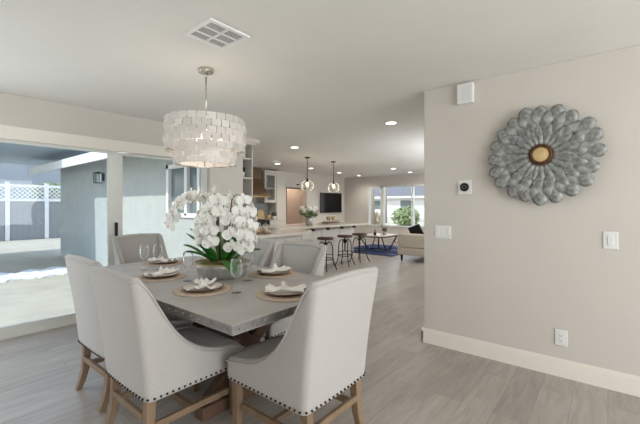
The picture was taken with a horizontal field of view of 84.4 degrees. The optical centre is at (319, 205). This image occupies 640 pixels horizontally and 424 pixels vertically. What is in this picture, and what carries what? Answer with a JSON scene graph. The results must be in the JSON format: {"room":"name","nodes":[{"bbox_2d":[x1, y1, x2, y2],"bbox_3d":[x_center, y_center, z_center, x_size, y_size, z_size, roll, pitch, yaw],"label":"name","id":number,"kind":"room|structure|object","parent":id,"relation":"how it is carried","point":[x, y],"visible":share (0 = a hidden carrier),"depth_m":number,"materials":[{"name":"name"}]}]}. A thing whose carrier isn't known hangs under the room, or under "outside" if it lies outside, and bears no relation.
{"room":"dining room","nodes":[
{"label":"dining room","id":0,"kind":"room"},
{"bbox_2d":[0,238,74,326],"bbox_3d":[-15.368,1.480,8.663,25.230,0.120,22.000,0,0,39],"label":"patio","id":1,"kind":"structure","parent":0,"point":[22,300],"depth_m":6.23,"materials":[{"name":"concrete"}]},
{"bbox_2d":[0,182,60,240],"bbox_3d":[-14.023,0.220,12.876,0.110,2.400,12.251,0,0,39],"label":"lattice fence","id":2,"kind":"object","parent":1,"relation":"on","point":[20,219],"visible":0.56,"depth_m":14.96,"materials":[{"name":"paint"}]},
{"bbox_2d":[0,163,60,198],"bbox_3d":[-19.390,-0.880,17.363,8.000,4.600,11.600,0,0,39],"label":"house","id":3,"kind":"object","parent":1,"relation":"on","point":[12,173],"visible":0.02,"depth_m":17.51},
{"bbox_2d":[0,266,67,282],"bbox_3d":[-6.056,1.420,7.196,1.195,0.140,1.830,0,0,39],"label":"rubble","id":4,"kind":"object","parent":1,"relation":"on","point":[58,270],"visible":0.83,"depth_m":7.15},
{"bbox_2d":[0,142,88,165],"bbox_3d":[-9.941,0.000,6.560,4.700,2.840,9.600,0,0,39],"label":"patio cover","id":5,"kind":"object","parent":1,"relation":"on","point":[10,153],"depth_m":8.91,"materials":[{"name":"paint"}]},
{"bbox_2d":[29,182,60,198],"bbox_3d":[-12.815,0.123,16.813,1.722,2.610,1.681,0,0,39],"label":"tree","id":6,"kind":"object","parent":1,"relation":"on","point":[50,183],"visible":0.2,"depth_m":16.47,"materials":[{"name":"green plant"}]},
{"bbox_2d":[0,92,241,253],"bbox_3d":[-3.022,0.100,3.723,0.150,2.440,5.350,0,0,39],"label":"wall","id":7,"kind":"structure","parent":0,"point":[15,110],"depth_m":4.08,"materials":[{"name":"paint"}]},
{"bbox_2d":[0,125,197,156],"bbox_3d":[-3.085,-0.730,3.510,0.025,0.130,4.700,0,0,39],"label":"trim","id":8,"kind":"structure","parent":7,"relation":"attached to","point":[6,132],"depth_m":3.95,"materials":[{"name":"paint"}]},
{"bbox_2d":[0,139,206,339],"bbox_3d":[-3.076,0.328,3.645,0.145,1.985,4.360,0,0,39],"label":"door","id":9,"kind":"structure","parent":7,"relation":"in","point":[114,159],"depth_m":4.26,"materials":[{"name":"plastic"}]},
{"bbox_2d":[242,137,259,198],"bbox_3d":[-1.301,-0.620,5.952,0.420,1.000,0.380,0,0,39],"label":"wall shelf","id":10,"kind":"object","parent":7,"relation":"attached to","point":[247,181],"visible":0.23,"depth_m":5.93,"materials":[{"name":"white paint"}]},
{"bbox_2d":[61,153,200,266],"bbox_3d":[-3.622,0.150,8.826,7.230,2.540,2.900,0,0,39],"label":"wall","id":11,"kind":"structure","parent":0,"point":[83,201],"depth_m":7.33,"materials":[{"name":"paint"}]},
{"bbox_2d":[29,152,131,174],"bbox_3d":[-4.940,-1.025,7.629,7.500,0.330,0.620,0,0,39],"label":"eave","id":12,"kind":"object","parent":11,"relation":"attached to","point":[89,157],"visible":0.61,"depth_m":7.56,"materials":[{"name":"paint"}]},
{"bbox_2d":[93,171,104,182],"bbox_3d":[-4.959,-0.644,7.922,0.140,0.269,0.190,0,0,39],"label":"wall lantern","id":13,"kind":"object","parent":11,"relation":"attached to","point":[101,176],"visible":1,"depth_m":7.91,"materials":[{"name":"metal"}]},
{"bbox_2d":[166,164,200,217],"bbox_3d":[-2.255,-0.260,5.859,1.040,0.900,0.090,0,0,39],"label":"window","id":14,"kind":"structure","parent":11,"relation":"in","point":[179,179],"depth_m":5.90,"materials":[{"name":"white glass"}]},
{"bbox_2d":[153,244,162,258],"bbox_3d":[-1.442,0.406,3.137,0.080,0.123,0.080,0,0,39],"label":"bowl","id":15,"kind":"object","parent":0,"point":[160,244],"depth_m":3.13,"materials":[{"name":"clear glass"}]},
{"bbox_2d":[194,257,249,279],"bbox_3d":[-0.780,0.498,2.817,0.429,0.123,0.429,0,0,39],"label":"bowl","id":16,"kind":"object","parent":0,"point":[210,269],"depth_m":2.66,"materials":[{"name":"grey metal"}]},
{"bbox_2d":[287,189,302,223],"bbox_3d":[-1.626,0.100,12.682,1.850,2.440,1.400,0,0,39],"label":"wall","id":17,"kind":"structure","parent":0,"point":[294,196],"depth_m":12.89,"materials":[{"name":"paint"}]},
{"bbox_2d":[251,169,343,222],"bbox_3d":[-1.720,0.100,10.984,0.150,2.440,8.350,0,0,39],"label":"wall","id":18,"kind":"structure","parent":0,"point":[321,183],"depth_m":12.91,"materials":[{"name":"paint"}]},
{"bbox_2d":[243,203,267,218],"bbox_3d":[-2.948,0.150,9.347,0.014,0.500,4.220,0,0,39],"label":"backsplash","id":19,"kind":"structure","parent":18,"relation":"attached to","point":[264,206],"depth_m":10.79,"materials":[{"name":"grey tile"}]},
{"bbox_2d":[253,167,269,197],"bbox_3d":[-1.899,-0.688,10.259,0.490,0.865,0.770,0,0,39],"label":"range hood","id":20,"kind":"object","parent":18,"relation":"attached to","point":[259,190],"visible":0.49,"depth_m":10.22,"materials":[{"name":"brown wood"}]},
{"bbox_2d":[257,170,276,202],"bbox_3d":[-1.609,-0.580,10.693,0.390,0.960,0.520,0,0,39],"label":"upper cabinet","id":21,"kind":"object","parent":18,"relation":"attached to","point":[268,178],"visible":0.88,"depth_m":10.71,"materials":[{"name":"white paint"}]},
{"bbox_2d":[286,187,305,223],"bbox_3d":[-0.861,0.350,12.006,0.170,1.940,1.000,0,0,39],"label":"door frame","id":22,"kind":"structure","parent":18,"relation":"in","point":[286,187],"depth_m":11.58,"materials":[{"name":"white wood"}]},
{"bbox_2d":[285,174,310,223],"bbox_3d":[-0.752,0.100,12.021,0.040,2.440,1.320,0,0,39],"label":"trim","id":23,"kind":"structure","parent":18,"relation":"attached to","point":[308,193],"depth_m":12.37,"materials":[{"name":"white paint"}]},
{"bbox_2d":[320,192,341,212],"bbox_3d":[0.420,-0.120,13.439,0.063,0.750,1.320,0,0,39],"label":"television","id":24,"kind":"object","parent":18,"relation":"attached to","point":[329,202],"visible":1,"depth_m":13.36,"materials":[{"name":"plastic"}]},
{"bbox_2d":[0,0,639,177],"bbox_3d":[0.929,-1.180,5.727,14.600,0.120,13.450,0,0,39],"label":"ceiling","id":25,"kind":"structure","parent":0,"point":[323,78],"depth_m":2.63,"materials":[{"name":"paint"}]},
{"bbox_2d":[162,66,246,167],"bbox_3d":[-0.936,-0.728,2.893,0.644,0.784,0.648,0,0,39],"label":"chandelier","id":26,"kind":"object","parent":25,"relation":"hanging from","point":[230,142],"visible":1,"depth_m":2.66,"materials":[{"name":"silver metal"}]},
{"bbox_2d":[183,17,249,50],"bbox_3d":[-0.675,-1.114,2.305,0.304,0.012,0.304,0,0,39],"label":"ceiling vent","id":27,"kind":"object","parent":25,"relation":"in","point":[210,31],"visible":1,"depth_m":2.29,"materials":[{"name":"white plastic"}]},
{"bbox_2d":[301,157,313,190],"bbox_3d":[-0.291,-0.735,8.108,0.300,0.770,0.300,0,0,39],"label":"pendant light","id":28,"kind":"object","parent":25,"relation":"hanging from","point":[307,158],"visible":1,"depth_m":8.13,"materials":[{"name":"glass"}]},
{"bbox_2d":[328,161,339,191],"bbox_3d":[0.342,-0.735,8.883,0.300,0.770,0.300,0,0,39],"label":"pendant light","id":29,"kind":"object","parent":25,"relation":"hanging from","point":[333,162],"visible":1,"depth_m":8.88,"materials":[{"name":"glass"}]},
{"bbox_2d":[384,121,397,124],"bbox_3d":[0.959,-1.116,4.767,0.194,0.008,0.194,0,0,39],"label":"recessed light","id":30,"kind":"object","parent":25,"relation":"in","point":[389,122],"visible":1,"depth_m":4.78,"materials":[{"name":"white plastic"}]},
{"bbox_2d":[0,240,639,423],"bbox_3d":[0.929,1.380,5.727,14.600,0.120,13.450,0,0,39],"label":"floor","id":31,"kind":"structure","parent":0,"point":[407,379],"depth_m":2.57,"materials":[{"name":"grey wood"}]},
{"bbox_2d":[64,254,193,412],"bbox_3d":[-1.396,0.828,2.631,0.598,0.984,0.738,0,0,39],"label":"dining chair","id":32,"kind":"object","parent":31,"relation":"on","point":[86,312],"visible":0.51,"depth_m":2.38,"materials":[{"name":"fabric"}]},
{"bbox_2d":[112,233,167,264],"bbox_3d":[-1.942,0.828,4.080,0.739,0.984,0.598,0,0,36],"label":"dining chair","id":33,"kind":"object","parent":31,"relation":"on","point":[126,248],"visible":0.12,"depth_m":4.22,"materials":[{"name":"fabric"}]},
{"bbox_2d":[89,265,243,423],"bbox_3d":[-0.907,0.828,2.155,0.598,0.984,0.738,0,0,39],"label":"dining chair","id":34,"kind":"object","parent":31,"relation":"on","point":[154,360],"visible":0.9,"depth_m":1.88,"materials":[{"name":"fabric"}]},
{"bbox_2d":[104,256,326,421],"bbox_3d":[-0.912,0.940,2.821,2.279,0.760,1.200,0,0,39],"label":"dining table","id":35,"kind":"object","parent":31,"relation":"on","point":[232,315],"visible":0.36,"depth_m":2.18,"materials":[{"name":"wood"}]},
{"bbox_2d":[139,245,148,270],"bbox_3d":[-1.536,0.453,3.085,0.080,0.215,0.080,0,0,39],"label":"wine glass","id":36,"kind":"object","parent":35,"relation":"on","point":[140,245],"visible":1,"depth_m":3.08,"materials":[{"name":"clear glass"}]},
{"bbox_2d":[139,245,148,259],"bbox_3d":[-1.536,0.406,3.085,0.080,0.123,0.080,0,0,39],"label":"bowl","id":37,"kind":"object","parent":36,"relation":"on","point":[140,245],"depth_m":3.08,"materials":[{"name":"clear glass"}]},
{"bbox_2d":[153,244,162,269],"bbox_3d":[-1.442,0.453,3.137,0.080,0.215,0.080,0,0,39],"label":"wine glass","id":38,"kind":"object","parent":35,"relation":"on","point":[160,244],"visible":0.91,"depth_m":3.13,"materials":[{"name":"clear glass"}]},
{"bbox_2d":[137,272,185,281],"bbox_3d":[-1.256,0.556,2.779,0.380,0.008,0.380,0,0,39],"label":"placemat","id":39,"kind":"object","parent":35,"relation":"on","point":[179,275],"visible":0.46,"depth_m":2.69,"materials":[{"name":"beige wicker"}]},
{"bbox_2d":[141,271,178,277],"bbox_3d":[-1.256,0.541,2.779,0.270,0.021,0.270,0,0,39],"label":"plate","id":40,"kind":"object","parent":39,"relation":"on","point":[175,272],"visible":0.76,"depth_m":2.77,"materials":[{"name":"beige ceramic"}]},
{"bbox_2d":[141,266,179,276],"bbox_3d":[-1.254,0.504,2.779,0.184,0.065,0.259,0,0,22],"label":"napkin","id":41,"kind":"object","parent":40,"relation":"on","point":[161,271],"visible":1,"depth_m":2.78,"materials":[{"name":"fabric"}]},
{"bbox_2d":[141,260,183,266],"bbox_3d":[-1.529,0.556,3.441,0.380,0.008,0.380,0,0,39],"label":"placemat","id":42,"kind":"object","parent":35,"relation":"on","point":[177,262],"visible":0.5,"depth_m":3.34,"materials":[{"name":"beige wicker"}]},
{"bbox_2d":[148,258,176,263],"bbox_3d":[-1.529,0.541,3.441,0.270,0.021,0.270,0,0,39],"label":"plate","id":43,"kind":"object","parent":42,"relation":"on","point":[155,261],"visible":0.75,"depth_m":3.41,"materials":[{"name":"beige ceramic"}]},
{"bbox_2d":[148,255,179,261],"bbox_3d":[-1.529,0.504,3.443,0.259,0.065,0.184,0,0,20],"label":"napkin","id":44,"kind":"object","parent":43,"relation":"on","point":[161,258],"visible":0.98,"depth_m":3.43,"materials":[{"name":"fabric"}]},
{"bbox_2d":[182,252,193,281],"bbox_3d":[-0.986,0.453,2.636,0.080,0.215,0.080,0,0,39],"label":"wine glass","id":45,"kind":"object","parent":35,"relation":"on","point":[183,252],"visible":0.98,"depth_m":2.63,"materials":[{"name":"clear glass"}]},
{"bbox_2d":[182,252,193,267],"bbox_3d":[-0.986,0.406,2.636,0.080,0.123,0.080,0,0,39],"label":"bowl","id":46,"kind":"object","parent":45,"relation":"on","point":[183,252],"depth_m":2.63,"materials":[{"name":"clear glass"}]},
{"bbox_2d":[172,284,231,296],"bbox_3d":[-0.779,0.556,2.352,0.380,0.008,0.380,0,0,39],"label":"placemat","id":47,"kind":"object","parent":35,"relation":"on","point":[179,291],"visible":0.44,"depth_m":2.26,"materials":[{"name":"beige wicker"}]},
{"bbox_2d":[181,282,223,291],"bbox_3d":[-0.779,0.541,2.352,0.270,0.021,0.270,0,0,39],"label":"plate","id":48,"kind":"object","parent":47,"relation":"on","point":[217,284],"visible":0.71,"depth_m":2.35,"materials":[{"name":"beige ceramic"}]},
{"bbox_2d":[187,277,216,289],"bbox_3d":[-0.777,0.504,2.352,0.184,0.065,0.259,0,0,-12],"label":"napkin","id":49,"kind":"object","parent":48,"relation":"on","point":[201,283],"visible":1,"depth_m":2.35,"materials":[{"name":"fabric"}]},
{"bbox_2d":[164,185,260,279],"bbox_3d":[-0.789,0.203,2.800,0.637,0.713,0.614,0,0,39],"label":"potted orchid","id":50,"kind":"object","parent":35,"relation":"on","point":[228,241],"visible":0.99,"depth_m":2.68,"materials":[{"name":"white plant"}]},
{"bbox_2d":[230,259,242,293],"bbox_3d":[-0.541,0.453,2.287,0.080,0.215,0.080,0,0,39],"label":"wine glass","id":51,"kind":"object","parent":35,"relation":"on","point":[231,259],"visible":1,"depth_m":2.28,"materials":[{"name":"clear glass"}]},
{"bbox_2d":[230,259,242,277],"bbox_3d":[-0.541,0.406,2.287,0.080,0.123,0.080,0,0,39],"label":"bowl","id":52,"kind":"object","parent":51,"relation":"on","point":[231,259],"depth_m":2.28,"materials":[{"name":"clear glass"}]},
{"bbox_2d":[243,252,253,280],"bbox_3d":[-0.540,0.453,2.660,0.080,0.215,0.080,0,0,39],"label":"wine glass","id":53,"kind":"object","parent":35,"relation":"on","point":[244,252],"visible":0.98,"depth_m":2.65,"materials":[{"name":"clear glass"}]},
{"bbox_2d":[243,252,253,267],"bbox_3d":[-0.540,0.406,2.660,0.080,0.123,0.080,0,0,39],"label":"bowl","id":54,"kind":"object","parent":53,"relation":"on","point":[244,252],"depth_m":2.65,"materials":[{"name":"clear glass"}]},
{"bbox_2d":[250,270,296,278],"bbox_3d":[-0.380,0.556,2.904,0.380,0.008,0.380,0,0,39],"label":"placemat","id":55,"kind":"object","parent":35,"relation":"on","point":[290,273],"visible":0.46,"depth_m":2.81,"materials":[{"name":"beige wicker"}]},
{"bbox_2d":[257,268,289,274],"bbox_3d":[-0.380,0.541,2.904,0.270,0.021,0.270,0,0,39],"label":"plate","id":56,"kind":"object","parent":55,"relation":"on","point":[288,270],"visible":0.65,"depth_m":2.87,"materials":[{"name":"beige ceramic"}]},
{"bbox_2d":[257,263,290,272],"bbox_3d":[-0.379,0.504,2.902,0.259,0.065,0.184,0,0,-28],"label":"napkin","id":57,"kind":"object","parent":56,"relation":"on","point":[275,268],"visible":1,"depth_m":2.89,"materials":[{"name":"fabric"}]},
{"bbox_2d":[255,288,306,301],"bbox_3d":[-0.217,0.556,2.242,0.380,0.008,0.380,0,0,39],"label":"placemat","id":58,"kind":"object","parent":35,"relation":"on","point":[262,294],"visible":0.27,"depth_m":2.13,"materials":[{"name":"beige wicker"}]},
{"bbox_2d":[264,285,305,295],"bbox_3d":[-0.217,0.541,2.242,0.270,0.021,0.270,0,0,39],"label":"plate","id":59,"kind":"object","parent":58,"relation":"on","point":[281,292],"visible":0.57,"depth_m":2.23,"materials":[{"name":"beige ceramic"}]},
{"bbox_2d":[265,281,305,292],"bbox_3d":[-0.217,0.504,2.243,0.259,0.065,0.184,0,0,-3],"label":"napkin","id":60,"kind":"object","parent":59,"relation":"on","point":[270,288],"visible":1,"depth_m":2.23,"materials":[{"name":"fabric"}]},
{"bbox_2d":[234,238,274,266],"bbox_3d":[-0.893,0.828,3.494,0.598,0.984,0.738,0,0,39],"label":"dining chair","id":61,"kind":"object","parent":31,"relation":"on","point":[263,257],"visible":0.04,"depth_m":3.62,"materials":[{"name":"fabric"}]},
{"bbox_2d":[253,219,269,225],"bbox_3d":[-1.904,0.852,10.070,0.660,0.937,0.760,0,0,39],"label":"range","id":62,"kind":"object","parent":31,"relation":"on","point":[262,221],"visible":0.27,"depth_m":10.03,"materials":[{"name":"black metal"}]},
{"bbox_2d":[265,219,281,224],"bbox_3d":[-1.525,0.860,10.590,0.610,0.920,0.505,0,0,39],"label":"base cabinet","id":63,"kind":"object","parent":31,"relation":"on","point":[272,221],"visible":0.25,"depth_m":10.46,"materials":[{"name":"white paint"}]},
{"bbox_2d":[257,209,263,218],"bbox_3d":[-1.784,0.250,10.643,0.054,0.300,0.240,0,0,39],"label":"cutting board","id":64,"kind":"object","parent":63,"relation":"on","point":[260,212],"visible":0.88,"depth_m":10.63,"materials":[{"name":"brown wood"}]},
{"bbox_2d":[269,171,284,223],"bbox_3d":[-1.338,0.120,11.028,0.346,2.400,0.400,0,0,39],"label":"pantry cabinet","id":65,"kind":"object","parent":31,"relation":"on","point":[278,207],"visible":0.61,"depth_m":10.90,"materials":[{"name":"white paint"}]},
{"bbox_2d":[257,229,311,255],"bbox_3d":[-0.721,0.860,5.492,0.820,0.920,1.400,0,0,39],"label":"base cabinet","id":66,"kind":"object","parent":31,"relation":"on","point":[278,235],"visible":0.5,"depth_m":5.33,"materials":[{"name":"wood"}]},
{"bbox_2d":[257,229,311,237],"bbox_3d":[-0.721,0.420,5.492,0.820,0.040,1.400,0,0,39],"label":"countertop","id":67,"kind":"structure","parent":66,"relation":"on","point":[274,232],"depth_m":5.33,"materials":[{"name":"stone"}]},
{"bbox_2d":[256,231,270,233],"bbox_3d":[-0.861,0.389,5.115,0.298,0.022,0.300,0,0,39],"label":"serving board","id":68,"kind":"object","parent":67,"relation":"on","point":[260,232],"visible":0.56,"depth_m":5.04,"materials":[{"name":"brown wood"}]},
{"bbox_2d":[262,224,268,231],"bbox_3d":[-0.793,0.307,5.151,0.110,0.142,0.110,0,0,39],"label":"glass dome","id":69,"kind":"object","parent":68,"relation":"on","point":[263,229],"visible":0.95,"depth_m":5.12,"materials":[{"name":"clear glass"}]},
{"bbox_2d":[247,241,326,339],"bbox_3d":[-0.374,0.828,3.070,0.598,0.984,0.738,0,0,39],"label":"dining chair","id":70,"kind":"object","parent":31,"relation":"on","point":[302,257],"visible":0.12,"depth_m":3.24,"materials":[{"name":"fabric"}]},
{"bbox_2d":[225,266,378,423],"bbox_3d":[-0.110,0.828,2.044,0.738,0.984,0.598,0,0,39],"label":"dining chair","id":71,"kind":"object","parent":31,"relation":"on","point":[321,353],"visible":1,"depth_m":1.79,"materials":[{"name":"fabric"}]},
{"bbox_2d":[258,222,367,263],"bbox_3d":[-0.183,0.870,7.924,1.200,0.900,2.850,0,0,39],"label":"kitchen island","id":72,"kind":"object","parent":31,"relation":"on","point":[319,229],"visible":0.38,"depth_m":8.02,"materials":[{"name":"stone"}]},
{"bbox_2d":[258,222,367,229],"bbox_3d":[-0.183,0.440,7.924,1.200,0.040,2.850,0,0,39],"label":"island countertop","id":73,"kind":"structure","parent":72,"relation":"on","point":[319,224],"depth_m":7.60,"materials":[{"name":"stone"}]},
{"bbox_2d":[299,206,317,224],"bbox_3d":[-0.229,0.203,7.753,0.433,0.433,0.451,0,0,39],"label":"flower vase","id":74,"kind":"object","parent":73,"relation":"on","point":[308,212],"visible":0.99,"depth_m":7.67,"materials":[{"name":"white plant"}]},
{"bbox_2d":[317,237,336,271],"bbox_3d":[0.113,0.984,7.290,0.360,0.671,0.360,0,0,39],"label":"bar stool","id":75,"kind":"object","parent":31,"relation":"on","point":[318,238],"visible":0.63,"depth_m":7.26,"materials":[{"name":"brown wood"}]},
{"bbox_2d":[335,235,354,265],"bbox_3d":[0.555,0.984,7.832,0.360,0.671,0.360,0,0,27],"label":"bar stool","id":76,"kind":"object","parent":31,"relation":"on","point":[339,236],"visible":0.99,"depth_m":7.78,"materials":[{"name":"metal"}]},
{"bbox_2d":[349,233,369,262],"bbox_3d":[0.935,0.984,8.361,0.360,0.671,0.360,0,0,-43],"label":"bar stool","id":77,"kind":"object","parent":31,"relation":"on","point":[355,234],"visible":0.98,"depth_m":8.35,"materials":[{"name":"metal"}]},
{"bbox_2d":[354,244,399,256],"bbox_3d":[1.846,1.314,10.689,1.950,0.012,2.300,0,0,39],"label":"area rug","id":78,"kind":"object","parent":31,"relation":"on","point":[393,251],"visible":0.5,"depth_m":10.38,"materials":[{"name":"blue carpet"}]},
{"bbox_2d":[358,233,397,250],"bbox_3d":[1.764,1.087,10.627,0.820,0.459,1.020,0,0,39],"label":"coffee table","id":79,"kind":"object","parent":78,"relation":"on","point":[371,235],"visible":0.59,"depth_m":10.53,"materials":[{"name":"stone"}]},
{"bbox_2d":[382,228,386,234],"bbox_3d":[1.946,0.749,10.607,0.185,0.219,0.176,0,0,39],"label":"potted plant","id":80,"kind":"object","parent":79,"relation":"on","point":[385,229],"visible":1,"depth_m":10.57,"materials":[{"name":"green plant"}]},
{"bbox_2d":[398,233,423,260],"bbox_3d":[2.928,0.900,9.097,0.960,0.840,2.200,0,0,39],"label":"sofa","id":81,"kind":"object","parent":31,"relation":"on","point":[408,243],"visible":0.19,"depth_m":8.32,"materials":[{"name":"fabric"}]},
{"bbox_2d":[408,224,423,233],"bbox_3d":[2.349,0.655,8.576,0.160,0.466,0.477,0,0,-37],"label":"throw pillow","id":82,"kind":"object","parent":81,"relation":"on","point":[416,229],"visible":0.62,"depth_m":8.50,"materials":[{"name":"black fabric"}]},
{"bbox_2d":[344,173,423,242],"bbox_3d":[3.653,0.100,12.087,7.083,2.440,0.150,0,0,39],"label":"wall","id":83,"kind":"structure","parent":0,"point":[356,188],"depth_m":13.54,"materials":[{"name":"paint"}]},
{"bbox_2d":[368,184,423,227],"bbox_3d":[2.946,0.010,12.631,2.800,1.500,0.140,0,0,39],"label":"window","id":84,"kind":"structure","parent":83,"relation":"attached to","point":[382,188],"depth_m":13.03,"materials":[{"name":"plastic"}]},
{"bbox_2d":[385,187,386,222],"bbox_3d":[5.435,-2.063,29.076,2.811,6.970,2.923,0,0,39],"label":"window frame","id":85,"kind":"structure","parent":0,"point":[385,187],"depth_m":29.06,"materials":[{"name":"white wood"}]},
{"bbox_2d":[374,186,423,217],"bbox_3d":[10.792,-0.630,48.041,30.000,4.100,9.900,0,0,39],"label":"house","id":86,"kind":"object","parent":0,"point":[397,197],"visible":0.18,"depth_m":43.95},
{"bbox_2d":[385,217,423,226],"bbox_3d":[9.113,1.480,38.862,65.000,0.120,48.250,0,0,39],"label":"ground","id":87,"kind":"structure","parent":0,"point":[389,220],"depth_m":30.38,"materials":[{"name":"concrete"}]},
{"bbox_2d":[371,188,374,224],"bbox_3d":[3.142,-1.990,20.711,2.647,6.824,2.755,0,0,-4],"label":"street tree","id":88,"kind":"object","parent":87,"relation":"on","point":[372,189],"visible":0.02,"depth_m":20.65,"materials":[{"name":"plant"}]},
{"bbox_2d":[375,211,379,224],"bbox_3d":[3.212,0.865,21.249,1.289,1.242,1.294,0,0,39],"label":"bush","id":89,"kind":"object","parent":87,"relation":"on","point":[377,216],"visible":0.34,"depth_m":20.91,"materials":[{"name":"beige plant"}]},
{"bbox_2d":[390,206,419,225],"bbox_3d":[5.141,0.714,21.033,1.755,1.509,1.771,0,0,39],"label":"bush","id":90,"kind":"object","parent":87,"relation":"on","point":[403,217],"visible":0.73,"depth_m":20.64,"materials":[{"name":"green plant"}]},
{"bbox_2d":[424,45,639,375],"bbox_3d":[5.876,0.100,4.821,5.787,2.440,8.300,0,0,39],"label":"wall","id":91,"kind":"structure","parent":0,"point":[512,272],"depth_m":2.84,"materials":[{"name":"paint"}]},
{"bbox_2d":[435,225,450,238],"bbox_3d":[1.152,0.244,3.312,0.150,0.120,0.011,0,0,39],"label":"light switch","id":92,"kind":"object","parent":91,"relation":"attached to","point":[440,231],"visible":1,"depth_m":3.31,"materials":[{"name":"white plastic"}]},
{"bbox_2d":[458,180,471,193],"bbox_3d":[1.301,-0.170,3.178,0.115,0.125,0.030,0,0,39],"label":"thermostat","id":93,"kind":"object","parent":91,"relation":"attached to","point":[464,186],"visible":1,"depth_m":3.17,"materials":[{"name":"white plastic"}]},
{"bbox_2d":[457,82,473,104],"bbox_3d":[1.304,-1.005,3.165,0.135,0.175,0.047,0,0,39],"label":"door chime","id":94,"kind":"object","parent":91,"relation":"attached to","point":[465,92],"visible":1,"depth_m":3.14,"materials":[{"name":"white plastic"}]},
{"bbox_2d":[461,86,470,100],"bbox_3d":[1.298,-1.003,3.141,0.080,0.116,0.003,0,0,39],"label":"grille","id":95,"kind":"object","parent":94,"relation":"attached to","point":[465,90],"depth_m":3.14,"materials":[{"name":"plastic"}]},
{"bbox_2d":[421,326,639,396],"bbox_3d":[3.619,1.251,2.068,5.805,0.138,1.220,0,0,39],"label":"baseboard","id":96,"kind":"structure","parent":91,"relation":"attached to","point":[617,381],"depth_m":2.81,"materials":[{"name":"paint"}]},
{"bbox_2d":[488,104,607,205],"bbox_3d":[1.745,-0.395,2.769,0.792,0.785,0.104,0,0,39],"label":"wall decoration","id":97,"kind":"object","parent":91,"relation":"attached to","point":[541,154],"visible":1,"depth_m":2.73,"materials":[{"name":"metal"}]},
{"bbox_2d":[555,329,567,346],"bbox_3d":[1.865,1.020,2.730,0.080,0.122,0.011,0,0,39],"label":"power outlet","id":98,"kind":"object","parent":91,"relation":"attached to","point":[561,336],"visible":1,"depth_m":2.73,"materials":[{"name":"white plastic"}]},
{"bbox_2d":[603,231,617,248],"bbox_3d":[2.094,0.248,2.544,0.085,0.125,0.011,0,0,39],"label":"light switch","id":99,"kind":"object","parent":91,"relation":"attached to","point":[610,239],"visible":1,"depth_m":2.54,"materials":[{"name":"white plastic"}]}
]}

